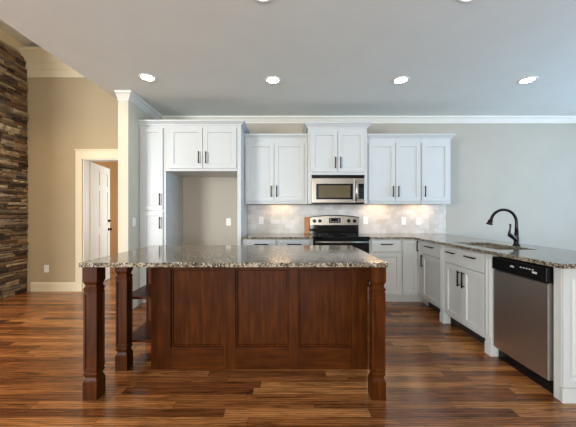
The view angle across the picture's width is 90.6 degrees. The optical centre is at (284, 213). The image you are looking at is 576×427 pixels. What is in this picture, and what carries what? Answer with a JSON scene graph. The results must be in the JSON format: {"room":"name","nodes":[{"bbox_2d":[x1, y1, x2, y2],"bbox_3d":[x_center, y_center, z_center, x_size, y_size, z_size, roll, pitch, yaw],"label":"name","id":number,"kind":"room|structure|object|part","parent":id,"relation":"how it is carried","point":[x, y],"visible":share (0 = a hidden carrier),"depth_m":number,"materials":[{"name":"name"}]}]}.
{"room":"kitchen","nodes":[
{"label":"kitchen","id":0,"kind":"room"},
{"bbox_2d":[0,40,20,54],"bbox_3d":[-4.702,-2.541,3.409,1.195,0.148,2.219,0,0,0],"label":"wall","id":1,"kind":"structure","parent":0,"point":[2,42],"depth_m":4.25,"materials":[{"name":"beige paint"}]},
{"bbox_2d":[0,29,26,51],"bbox_3d":[-4.063,-2.558,3.409,0.086,0.113,2.218,0,0,0],"label":"trim","id":2,"kind":"structure","parent":1,"relation":"attached to","point":[5,37],"depth_m":4.21,"materials":[{"name":"beige paint"}]},
{"bbox_2d":[0,20,37,45],"bbox_3d":[-4.920,-2.676,0.125,5.360,0.120,9.050,0,0,0],"label":"ceiling","id":3,"kind":"structure","parent":0,"point":[3,25],"depth_m":4.17,"materials":[{"name":"paint"}]},
{"bbox_2d":[92,162,117,254],"bbox_3d":[-3.050,-0.066,6.276,2.500,2.600,3.249,0,0,0],"label":"wall","id":4,"kind":"structure","parent":0,"point":[113,166],"depth_m":6.98,"materials":[{"name":"orange paint"}]},
{"bbox_2d":[118,100,154,304],"bbox_3d":[-2.045,-0.145,4.059,0.130,2.759,0.919,0,0,0],"label":"wall partition","id":5,"kind":"structure","parent":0,"point":[128,113],"depth_m":3.63,"materials":[{"name":"beige paint"}]},
{"bbox_2d":[133,299,137,308],"bbox_3d":[-2.045,1.161,3.992,0.162,0.145,0.816,0,0,0],"label":"baseboard","id":6,"kind":"structure","parent":5,"relation":"attached to","point":[135,301],"depth_m":3.74,"materials":[{"name":"white paint"}]},
{"bbox_2d":[0,0,575,115],"bbox_3d":[1.845,-1.586,0.125,7.910,0.120,9.050,0,0,0],"label":"ceiling","id":7,"kind":"structure","parent":0,"point":[205,57],"depth_m":2.70,"materials":[{"name":"paint"}]},
{"bbox_2d":[138,74,156,81],"bbox_3d":[-1.543,-1.522,3.200,0.188,0.007,0.188,0,0,0],"label":"recessed light","id":8,"kind":"object","parent":7,"relation":"in","point":[146,77],"visible":1,"depth_m":3.19,"materials":[{"name":"white plastic"}]},
{"bbox_2d":[254,0,271,2],"bbox_3d":[-0.157,-1.522,1.966,0.188,0.007,0.188,0,0,0],"label":"recessed light","id":9,"kind":"object","parent":7,"relation":"in","point":[260,1],"visible":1,"depth_m":2.04,"materials":[{"name":"white"}]},
{"bbox_2d":[265,76,280,83],"bbox_3d":[-0.137,-1.522,3.260,0.188,0.007,0.188,0,0,0],"label":"recessed light","id":10,"kind":"object","parent":7,"relation":"in","point":[271,79],"visible":1,"depth_m":3.25,"materials":[{"name":"white"}]},
{"bbox_2d":[392,76,409,83],"bbox_3d":[1.325,-1.522,3.260,0.188,0.007,0.188,0,0,0],"label":"recessed light","id":11,"kind":"object","parent":7,"relation":"in","point":[403,79],"visible":1,"depth_m":3.25,"materials":[{"name":"white"}]},
{"bbox_2d":[457,0,473,2],"bbox_3d":[1.290,-1.522,1.966,0.188,0.007,0.188,0,0,0],"label":"recessed light","id":12,"kind":"object","parent":7,"relation":"in","point":[460,1],"visible":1,"depth_m":2.04,"materials":[{"name":"white"}]},
{"bbox_2d":[517,76,538,83],"bbox_3d":[2.775,-1.522,3.260,0.188,0.007,0.188,0,0,0],"label":"recessed light","id":13,"kind":"object","parent":7,"relation":"in","point":[526,80],"visible":1,"depth_m":3.25,"materials":[{"name":"white"}]},
{"bbox_2d":[0,267,575,426],"bbox_3d":[-0.900,1.259,1.900,13.400,0.050,12.600,0,0,0],"label":"floor","id":14,"kind":"structure","parent":0,"point":[438,374],"depth_m":2.02,"materials":[{"name":"brown wood"}]},
{"bbox_2d":[0,43,27,298],"bbox_3d":[-4.667,-0.616,3.409,1.265,3.700,2.218,0,0,0],"label":"stone chimney","id":15,"kind":"object","parent":14,"relation":"on","point":[13,72],"visible":1,"depth_m":4.27,"materials":[{"name":"brown stone"}]},
{"bbox_2d":[137,120,182,302],"bbox_3d":[-1.797,-0.011,4.166,0.360,2.491,0.705,0,0,0],"label":"pantry cabinet","id":16,"kind":"object","parent":14,"relation":"on","point":[160,190],"visible":0.73,"depth_m":3.86,"materials":[{"name":"white paint"}]},
{"bbox_3d":[-1.797,-1.227,3.846,0.360,0.060,0.056,0,0,0],"label":"crown moulding","id":17,"kind":"part","parent":16,"relation":"part of","materials":[{"name":"white paint"}]},
{"bbox_3d":[-1.792,0.543,3.859,0.280,1.142,0.020,0,0,0],"label":"door","id":18,"kind":"part","parent":16,"relation":"part of","materials":[{"name":"white paint"}]},
{"bbox_3d":[-1.792,-0.601,3.859,0.280,1.110,0.020,0,0,0],"label":"door","id":19,"kind":"part","parent":16,"relation":"part of","materials":[{"name":"white paint"}]},
{"bbox_2d":[164,120,249,244],"bbox_3d":[-1.081,-0.011,4.166,1.072,2.491,0.705,0,0,0],"label":"refrigerator surround","id":20,"kind":"object","parent":14,"relation":"on","point":[194,148],"visible":0.85,"depth_m":3.86,"materials":[{"name":"white paint"}]},
{"bbox_3d":[-1.339,-0.883,3.859,0.445,0.545,0.020,0,0,0],"label":"door","id":21,"kind":"part","parent":20,"relation":"part of","materials":[{"name":"white paint"}]},
{"bbox_3d":[-1.081,-1.227,4.168,1.072,0.060,0.700,0,0,0],"label":"crown moulding","id":22,"kind":"part","parent":20,"relation":"part of","materials":[{"name":"white paint"}]},
{"bbox_3d":[-0.884,-0.883,3.859,0.450,0.545,0.020,0,0,0],"label":"door","id":23,"kind":"part","parent":20,"relation":"part of","materials":[{"name":"white paint"}]},
{"bbox_2d":[83,267,385,399],"bbox_3d":[-0.335,0.792,2.350,2.005,0.884,0.939,0,0,0],"label":"kitchen island","id":24,"kind":"object","parent":14,"relation":"on","point":[197,317],"visible":0.92,"depth_m":2.26,"materials":[{"name":"brown wood"}]},
{"bbox_3d":[-1.290,0.792,1.928,0.094,0.884,0.094,0,0,0],"label":"post","id":25,"kind":"part","parent":24,"relation":"part of","materials":[{"name":"brown wood"}]},
{"bbox_3d":[-1.283,0.792,2.275,0.094,0.884,0.094,0,0,0],"label":"post","id":26,"kind":"part","parent":24,"relation":"part of","materials":[{"name":"brown wood"}]},
{"bbox_2d":[133,285,150,298],"bbox_3d":[-1.193,0.689,2.521,0.264,0.022,0.394,0,0,0],"label":"shelf","id":27,"kind":"object","parent":24,"relation":"attached to","point":[144,292],"depth_m":2.42,"materials":[{"name":"brown wood"}]},
{"bbox_2d":[133,321,150,341],"bbox_3d":[-1.193,1.040,2.521,0.264,0.022,0.394,0,0,0],"label":"shelf","id":28,"kind":"object","parent":24,"relation":"attached to","point":[142,333],"depth_m":2.44,"materials":[{"name":"brown wood"}]},
{"bbox_3d":[-1.283,0.792,2.766,0.094,0.884,0.094,0,0,0],"label":"post","id":29,"kind":"part","parent":24,"relation":"part of","materials":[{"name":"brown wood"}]},
{"bbox_3d":[-0.695,0.395,2.272,0.419,0.088,0.033,0,0,0],"label":"rail","id":30,"kind":"part","parent":24,"relation":"part of","materials":[{"name":"brown wood"}]},
{"bbox_3d":[-0.695,0.749,2.278,0.418,0.619,0.022,0,0,0],"label":"recessed panel","id":31,"kind":"part","parent":24,"relation":"part of","materials":[{"name":"brown wood"}]},
{"bbox_3d":[-0.695,1.147,2.272,0.419,0.175,0.033,0,0,0],"label":"rail","id":32,"kind":"part","parent":24,"relation":"part of","materials":[{"name":"brown wood"}]},
{"bbox_2d":[79,245,387,266],"bbox_3d":[-0.335,0.335,2.360,2.012,0.030,1.020,0,0,0],"label":"island countertop","id":33,"kind":"structure","parent":24,"relation":"on","point":[153,255],"depth_m":2.07,"materials":[{"name":"stone"}]},
{"bbox_3d":[-0.181,0.395,2.272,0.421,0.088,0.033,0,0,0],"label":"rail","id":34,"kind":"part","parent":24,"relation":"part of","materials":[{"name":"brown wood"}]},
{"bbox_3d":[-0.181,0.749,2.278,0.420,0.619,0.022,0,0,0],"label":"recessed panel","id":35,"kind":"part","parent":24,"relation":"part of","materials":[{"name":"brown wood"}]},
{"bbox_3d":[-0.181,1.147,2.272,0.421,0.175,0.033,0,0,0],"label":"rail","id":36,"kind":"part","parent":24,"relation":"part of","materials":[{"name":"brown wood"}]},
{"bbox_3d":[0.315,0.395,2.272,0.419,0.088,0.033,0,0,0],"label":"rail","id":37,"kind":"part","parent":24,"relation":"part of","materials":[{"name":"brown wood"}]},
{"bbox_3d":[0.315,0.749,2.278,0.418,0.619,0.022,0,0,0],"label":"recessed panel","id":38,"kind":"part","parent":24,"relation":"part of","materials":[{"name":"brown wood"}]},
{"bbox_3d":[0.315,1.147,2.272,0.419,0.175,0.033,0,0,0],"label":"rail","id":39,"kind":"part","parent":24,"relation":"part of","materials":[{"name":"brown wood"}]},
{"bbox_3d":[0.621,0.792,1.928,0.094,0.884,0.094,0,0,0],"label":"post","id":40,"kind":"part","parent":24,"relation":"part of","materials":[{"name":"brown wood"}]},
{"bbox_2d":[242,239,312,244],"bbox_3d":[-0.104,0.792,4.186,0.975,0.883,0.665,0,0,0],"label":"base cabinet","id":41,"kind":"object","parent":14,"relation":"on","point":[244,241],"visible":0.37,"depth_m":3.89,"materials":[{"name":"white paint"}]},
{"bbox_3d":[-0.328,0.438,3.899,0.408,0.143,0.020,0,0,0],"label":"drawer","id":42,"kind":"part","parent":41,"relation":"part of","materials":[{"name":"white paint"}]},
{"bbox_2d":[241,234,312,238],"bbox_3d":[-0.104,0.335,4.186,0.979,0.030,0.642,0,0,0],"label":"countertop","id":43,"kind":"structure","parent":41,"relation":"on","point":[247,236],"depth_m":3.97,"materials":[{"name":"stone"}]},
{"bbox_2d":[304,217,308,233],"bbox_3d":[0.342,0.188,4.483,0.080,0.262,0.047,0,0,0],"label":"wooden board","id":44,"kind":"object","parent":43,"relation":"on","point":[306,219],"visible":1,"depth_m":4.47,"materials":[{"name":"brown wood"}]},
{"bbox_3d":[0.118,0.438,3.899,0.440,0.143,0.020,0,0,0],"label":"drawer","id":45,"kind":"part","parent":41,"relation":"part of","materials":[{"name":"white paint"}]},
{"bbox_2d":[310,215,369,289],"bbox_3d":[0.768,0.614,4.153,0.760,1.180,0.686,0,0,0],"label":"range","id":46,"kind":"object","parent":14,"relation":"on","point":[323,223],"visible":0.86,"depth_m":4.42,"materials":[{"name":"black metal"}]},
{"bbox_3d":[0.768,0.108,4.462,0.760,0.140,0.068,0,0,0],"label":"control panel","id":47,"kind":"part","parent":46,"relation":"part of","materials":[{"name":"silver metal"}]},
{"bbox_2d":[310,234,369,239],"bbox_3d":[0.768,0.336,4.145,0.760,0.048,0.580,0,0,0],"label":"cooktop","id":48,"kind":"object","parent":46,"relation":"in","point":[315,236],"depth_m":3.85,"materials":[{"name":"black glass"}]},
{"bbox_3d":[0.768,0.680,3.891,0.754,0.638,0.038,0,0,0],"label":"oven door","id":49,"kind":"part","parent":46,"relation":"part of","materials":[{"name":"black plastic"}]},
{"bbox_3d":[0.768,0.386,3.841,0.720,0.029,0.062,0,0,0],"label":"handle","id":50,"kind":"part","parent":46,"relation":"part of","materials":[{"name":"silver metal"}]},
{"bbox_2d":[369,239,401,301],"bbox_3d":[1.376,0.792,4.186,0.447,0.883,0.665,0,0,0],"label":"base cabinet","id":51,"kind":"object","parent":14,"relation":"on","point":[389,251],"visible":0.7,"depth_m":3.89,"materials":[{"name":"white paint"}]},
{"bbox_3d":[1.385,0.443,3.899,0.405,0.153,0.020,0,0,0],"label":"drawer","id":52,"kind":"part","parent":51,"relation":"part of","materials":[{"name":"white paint"}]},
{"bbox_3d":[1.385,0.822,3.899,0.405,0.575,0.020,0,0,0],"label":"door","id":53,"kind":"part","parent":51,"relation":"part of","materials":[{"name":"white paint"}]},
{"bbox_2d":[399,239,428,305],"bbox_3d":[2.021,0.792,4.157,0.839,0.883,0.723,0,0,0],"label":"base cabinet","id":54,"kind":"object","parent":14,"relation":"on","point":[411,248],"visible":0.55,"depth_m":3.89,"materials":[{"name":"white paint"}]},
{"bbox_3d":[1.710,0.738,3.899,0.202,0.743,0.020,0,0,0],"label":"door","id":55,"kind":"part","parent":54,"relation":"part of","materials":[{"name":"white paint"}]},
{"bbox_3d":[1.824,0.738,3.853,0.020,0.743,0.112,0,0,0],"label":"door","id":56,"kind":"part","parent":54,"relation":"part of","materials":[{"name":"white paint"}]},
{"bbox_2d":[420,241,439,312],"bbox_3d":[2.109,0.792,3.533,0.662,0.883,0.519,0,0,0],"label":"base cabinet","id":57,"kind":"object","parent":14,"relation":"on","point":[430,258],"visible":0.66,"depth_m":3.55,"materials":[{"name":"white paint"}]},
{"bbox_3d":[1.824,0.443,3.541,0.020,0.153,0.475,0,0,0],"label":"drawer","id":58,"kind":"part","parent":57,"relation":"part of","materials":[{"name":"white paint"}]},
{"bbox_3d":[1.824,0.822,3.541,0.020,0.575,0.475,0,0,0],"label":"door","id":59,"kind":"part","parent":57,"relation":"part of","materials":[{"name":"white paint"}]},
{"bbox_2d":[440,245,498,356],"bbox_3d":[2.095,0.792,2.865,0.691,0.883,0.814,0,0,0],"label":"base cabinet","id":60,"kind":"object","parent":14,"relation":"on","point":[466,276],"visible":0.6,"depth_m":2.79,"materials":[{"name":"white paint"}]},
{"bbox_3d":[1.777,0.734,3.232,0.005,0.680,0.051,0,0,0],"label":"fluted panel","id":61,"kind":"part","parent":60,"relation":"part of","materials":[{"name":"white paint"}]},
{"bbox_3d":[1.818,0.792,3.232,0.076,0.883,0.075,0,0,0],"label":"post","id":62,"kind":"part","parent":60,"relation":"part of","materials":[{"name":"white paint"}]},
{"bbox_3d":[1.795,0.827,3.031,0.020,0.565,0.312,0,0,0],"label":"door","id":63,"kind":"part","parent":60,"relation":"part of","materials":[{"name":"white paint"}]},
{"bbox_3d":[1.767,0.664,2.907,0.036,0.160,0.016,0,0,0],"label":"handle","id":64,"kind":"part","parent":60,"relation":"part of","materials":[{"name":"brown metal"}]},
{"bbox_3d":[1.795,0.450,2.872,0.020,0.168,0.630,0,0,0],"label":"drawer","id":65,"kind":"part","parent":60,"relation":"part of","materials":[{"name":"white paint"}]},
{"bbox_2d":[362,234,575,268],"bbox_3d":[1.833,0.335,3.156,1.364,0.030,2.702,0,0,0],"label":"countertop","id":66,"kind":"structure","parent":60,"relation":"on","point":[547,256],"depth_m":2.61,"materials":[{"name":"stone"}]},
{"bbox_2d":[473,245,514,249],"bbox_3d":[2.060,0.449,2.845,0.370,0.195,0.670,0,0,0],"label":"sink","id":67,"kind":"object","parent":66,"relation":"in","point":[485,246],"visible":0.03,"depth_m":3.05,"materials":[{"name":"silver metal"}]},
{"bbox_2d":[486,208,520,245],"bbox_3d":[2.182,0.135,2.845,0.330,0.370,0.075,0,0,0],"label":"kitchen faucet","id":68,"kind":"object","parent":66,"relation":"on","point":[515,237],"visible":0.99,"depth_m":2.84,"materials":[{"name":"brown metal"}]},
{"bbox_3d":[2.190,0.070,2.850,0.282,0.241,0.032,0,0,0],"label":"spout","id":69,"kind":"part","parent":68,"relation":"part of","materials":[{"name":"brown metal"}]},
{"bbox_3d":[2.265,0.193,2.831,0.105,0.183,0.044,0,0,-4],"label":"lever","id":70,"kind":"part","parent":68,"relation":"part of","materials":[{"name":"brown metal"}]},
{"bbox_3d":[1.795,0.827,2.713,0.020,0.565,0.312,0,0,0],"label":"door","id":71,"kind":"part","parent":60,"relation":"part of","materials":[{"name":"white paint"}]},
{"bbox_3d":[1.777,0.734,2.497,0.005,0.680,0.051,0,0,0],"label":"fluted panel","id":72,"kind":"part","parent":60,"relation":"part of","materials":[{"name":"white paint"}]},
{"bbox_3d":[1.818,0.792,2.497,0.076,0.883,0.075,0,0,0],"label":"post","id":73,"kind":"part","parent":60,"relation":"part of","materials":[{"name":"white paint"}]},
{"bbox_2d":[492,256,553,393],"bbox_3d":[2.080,0.796,2.189,0.613,0.876,0.518,0,0,0],"label":"dishwasher","id":74,"kind":"object","parent":14,"relation":"on","point":[523,291],"visible":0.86,"depth_m":2.12,"materials":[{"name":"silver metal"}]},
{"bbox_3d":[1.804,0.419,2.189,0.061,0.106,0.510,0,0,0],"label":"control panel","id":75,"kind":"part","parent":74,"relation":"part of","materials":[{"name":"black plastic"}]},
{"bbox_3d":[1.833,1.187,2.189,0.004,0.095,0.506,0,0,0],"label":"toe panel","id":76,"kind":"part","parent":74,"relation":"part of","materials":[{"name":"black plastic"}]},
{"bbox_2d":[554,267,575,403],"bbox_3d":[2.157,0.792,1.885,0.706,0.883,0.072,0,0,0],"label":"end panel","id":77,"kind":"object","parent":14,"relation":"on","point":[564,279],"visible":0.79,"depth_m":1.86,"materials":[{"name":"white paint"}]},
{"bbox_3d":[2.160,0.745,1.859,0.696,0.778,0.012,0,0,0],"label":"raised panel","id":78,"kind":"part","parent":77,"relation":"part of","materials":[{"name":"white paint"}]},
{"bbox_2d":[26,78,575,290],"bbox_3d":[-0.900,-0.691,4.585,13.400,3.850,0.130,0,0,0],"label":"wall","id":79,"kind":"structure","parent":0,"point":[528,170],"depth_m":4.52,"materials":[{"name":"beige paint"}]},
{"bbox_2d":[44,265,48,271],"bbox_3d":[-3.780,0.874,4.515,0.072,0.116,0.009,0,0,0],"label":"electrical outlet","id":80,"kind":"object","parent":79,"relation":"attached to","point":[46,267],"visible":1,"depth_m":4.51,"materials":[{"name":"white plastic"}]},
{"bbox_2d":[19,46,84,77],"bbox_3d":[-4.920,-2.358,4.448,5.360,0.415,0.146,0,0,0],"label":"trim","id":81,"kind":"structure","parent":79,"relation":"attached to","point":[40,63],"depth_m":4.49,"materials":[{"name":"beige paint"}]},
{"bbox_2d":[31,282,74,291],"bbox_3d":[-3.665,1.161,4.513,0.710,0.145,0.017,0,0,0],"label":"baseboard","id":82,"kind":"structure","parent":79,"relation":"attached to","point":[35,286],"depth_m":4.50,"materials":[{"name":"beige paint"}]},
{"bbox_2d":[74,149,117,291],"bbox_3d":[-2.805,0.184,4.585,0.809,2.100,0.130,0,0,0],"label":"trim","id":83,"kind":"structure","parent":79,"relation":"attached to","point":[85,161],"depth_m":4.56,"materials":[{"name":"white paint"}]},
{"bbox_2d":[89,162,111,280],"bbox_3d":[-3.242,0.191,5.034,0.102,2.070,0.765,0,0,-11],"label":"door","id":84,"kind":"structure","parent":83,"relation":"attached to","point":[99,176],"depth_m":4.99,"materials":[{"name":"white paint"}]},
{"bbox_2d":[226,218,230,225],"bbox_3d":[-0.895,0.134,4.515,0.072,0.116,0.009,0,0,0],"label":"electrical outlet","id":85,"kind":"object","parent":79,"relation":"attached to","point":[228,220],"visible":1,"depth_m":4.51,"materials":[{"name":"white plastic"}]},
{"bbox_2d":[244,134,307,203],"bbox_3d":[-0.133,-0.650,4.326,0.922,1.018,0.385,0,0,0],"label":"upper cabinet","id":86,"kind":"object","parent":79,"relation":"attached to","point":[275,164],"visible":1,"depth_m":4.18,"materials":[{"name":"white paint"}]},
{"bbox_3d":[-0.366,-0.610,4.179,0.406,0.853,0.020,0,0,0],"label":"door","id":87,"kind":"part","parent":86,"relation":"part of","materials":[{"name":"white paint"}]},
{"bbox_3d":[-0.133,-0.153,4.199,0.918,0.024,0.018,0,0,0],"label":"light rail","id":88,"kind":"part","parent":86,"relation":"part of","materials":[{"name":"white paint"}]},
{"bbox_3d":[-0.133,-1.129,4.166,0.922,0.060,0.056,0,0,0],"label":"crown moulding","id":89,"kind":"part","parent":86,"relation":"part of","materials":[{"name":"white paint"}]},
{"bbox_3d":[0.062,-0.610,4.179,0.437,0.853,0.020,0,0,0],"label":"door","id":90,"kind":"part","parent":86,"relation":"part of","materials":[{"name":"white paint"}]},
{"bbox_2d":[302,122,371,204],"bbox_3d":[0.755,-0.723,4.279,0.970,1.163,0.478,0,0,0],"label":"upper cabinet","id":91,"kind":"object","parent":79,"relation":"attached to","point":[333,148],"visible":0.87,"depth_m":4.09,"materials":[{"name":"white paint"}]},
{"bbox_3d":[0.560,-0.888,4.089,0.381,0.585,0.020,0,0,0],"label":"door","id":92,"kind":"part","parent":91,"relation":"part of","materials":[{"name":"white paint"}]},
{"bbox_2d":[309,175,364,204],"bbox_3d":[0.762,-0.344,4.263,0.757,0.423,0.483,0,0,0],"label":"microwave oven","id":93,"kind":"object","parent":91,"relation":"in","point":[326,189],"visible":0.99,"depth_m":4.08,"materials":[{"name":"silver metal"}]},
{"bbox_3d":[0.688,-0.330,4.095,0.607,0.352,0.030,0,0,0],"label":"door","id":94,"kind":"part","parent":93,"relation":"part of","materials":[{"name":"silver metal"}]},
{"bbox_3d":[1.014,-0.322,4.051,0.032,0.292,0.058,0,0,0],"label":"handle","id":95,"kind":"part","parent":93,"relation":"part of","materials":[{"name":"silver metal"}]},
{"bbox_3d":[1.067,-0.330,4.095,0.148,0.352,0.030,0,0,0],"label":"panel","id":96,"kind":"part","parent":93,"relation":"part of","materials":[{"name":"silver metal"}]},
{"bbox_3d":[0.755,-1.266,4.279,0.970,0.075,0.478,0,0,0],"label":"crown moulding","id":97,"kind":"part","parent":91,"relation":"part of","materials":[{"name":"white paint"}]},
{"bbox_3d":[0.950,-0.888,4.089,0.381,0.585,0.020,0,0,0],"label":"door","id":98,"kind":"part","parent":91,"relation":"part of","materials":[{"name":"white paint"}]},
{"bbox_2d":[114,90,575,122],"bbox_3d":[1.845,-1.477,4.023,7.911,0.096,0.996,0,0,0],"label":"trim","id":99,"kind":"structure","parent":79,"relation":"attached to","point":[129,95],"depth_m":4.47,"materials":[{"name":"white paint"}]},
{"bbox_2d":[247,205,445,233],"bbox_3d":[0.976,0.097,4.514,3.139,0.474,0.012,0,0,0],"label":"tile backsplash","id":100,"kind":"structure","parent":79,"relation":"attached to","point":[278,219],"depth_m":4.51,"materials":[{"name":"tile"}]},
{"bbox_2d":[259,217,263,223],"bbox_3d":[-0.375,0.109,4.503,0.072,0.116,0.009,0,0,0],"label":"electrical outlet","id":101,"kind":"object","parent":100,"relation":"attached to","point":[261,219],"visible":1,"depth_m":4.50,"materials":[{"name":"white plastic"}]},
{"bbox_2d":[363,217,367,223],"bbox_3d":[1.275,0.109,4.502,0.072,0.116,0.010,0,0,0],"label":"light switch","id":102,"kind":"object","parent":100,"relation":"attached to","point":[365,219],"visible":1,"depth_m":4.50,"materials":[{"name":"white plastic"}]},
{"bbox_2d":[401,217,405,224],"bbox_3d":[1.875,0.119,4.503,0.072,0.116,0.009,0,0,0],"label":"electrical outlet","id":103,"kind":"object","parent":100,"relation":"attached to","point":[403,219],"visible":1,"depth_m":4.50,"materials":[{"name":"white plastic"}]},
{"bbox_2d":[417,217,420,224],"bbox_3d":[2.115,0.119,4.502,0.072,0.116,0.010,0,0,0],"label":"light switch","id":104,"kind":"object","parent":100,"relation":"attached to","point":[418,218],"visible":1,"depth_m":4.50,"materials":[{"name":"white plastic"}]},
{"bbox_2d":[367,134,421,203],"bbox_3d":[1.589,-0.650,4.326,0.813,1.018,0.385,0,0,0],"label":"upper cabinet","id":105,"kind":"object","parent":79,"relation":"attached to","point":[393,160],"visible":0.78,"depth_m":4.18,"materials":[{"name":"white paint"}]},
{"bbox_3d":[1.419,-0.610,4.179,0.392,0.853,0.020,0,0,0],"label":"door","id":106,"kind":"part","parent":105,"relation":"part of","materials":[{"name":"white paint"}]},
{"bbox_3d":[1.589,-0.153,4.199,0.809,0.024,0.018,0,0,0],"label":"light rail","id":107,"kind":"part","parent":105,"relation":"part of","materials":[{"name":"white paint"}]},
{"bbox_3d":[1.589,-1.129,4.166,0.813,0.060,0.056,0,0,0],"label":"crown moulding","id":108,"kind":"part","parent":105,"relation":"part of","materials":[{"name":"white paint"}]},
{"bbox_3d":[1.804,-0.610,4.179,0.362,0.853,0.020,0,0,0],"label":"door","id":109,"kind":"part","parent":105,"relation":"part of","materials":[{"name":"white paint"}]},
{"bbox_2d":[421,134,455,203],"bbox_3d":[2.242,-0.650,4.326,0.489,1.018,0.385,0,0,0],"label":"upper cabinet","id":110,"kind":"object","parent":79,"relation":"attached to","point":[435,148],"visible":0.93,"depth_m":4.18,"materials":[{"name":"white paint"}]},
{"bbox_3d":[2.204,-0.610,4.179,0.397,0.853,0.020,0,0,0],"label":"door","id":111,"kind":"part","parent":110,"relation":"part of","materials":[{"name":"white paint"}]},
{"bbox_3d":[2.216,-0.153,4.199,0.433,0.024,0.018,0,0,0],"label":"light rail","id":112,"kind":"part","parent":110,"relation":"part of","materials":[{"name":"white paint"}]},
{"bbox_3d":[2.242,-1.129,4.328,0.489,0.060,0.380,0,0,0],"label":"crown moulding","id":113,"kind":"part","parent":110,"relation":"part of","materials":[{"name":"white paint"}]},
{"bbox_3d":[-2.175,-2.131,0.059,0.130,0.969,8.919,0,0,0],"label":"wall","id":114,"kind":"structure","parent":0,"visible":0},
{"bbox_2d":[0,8,116,98],"bbox_3d":[-2.175,-1.586,0.059,0.130,0.120,8.919,0,0,0],"label":"trim","id":115,"kind":"structure","parent":114,"relation":"attached to","point":[5,17],"depth_m":2.65,"materials":[{"name":"paint"}]}
]}

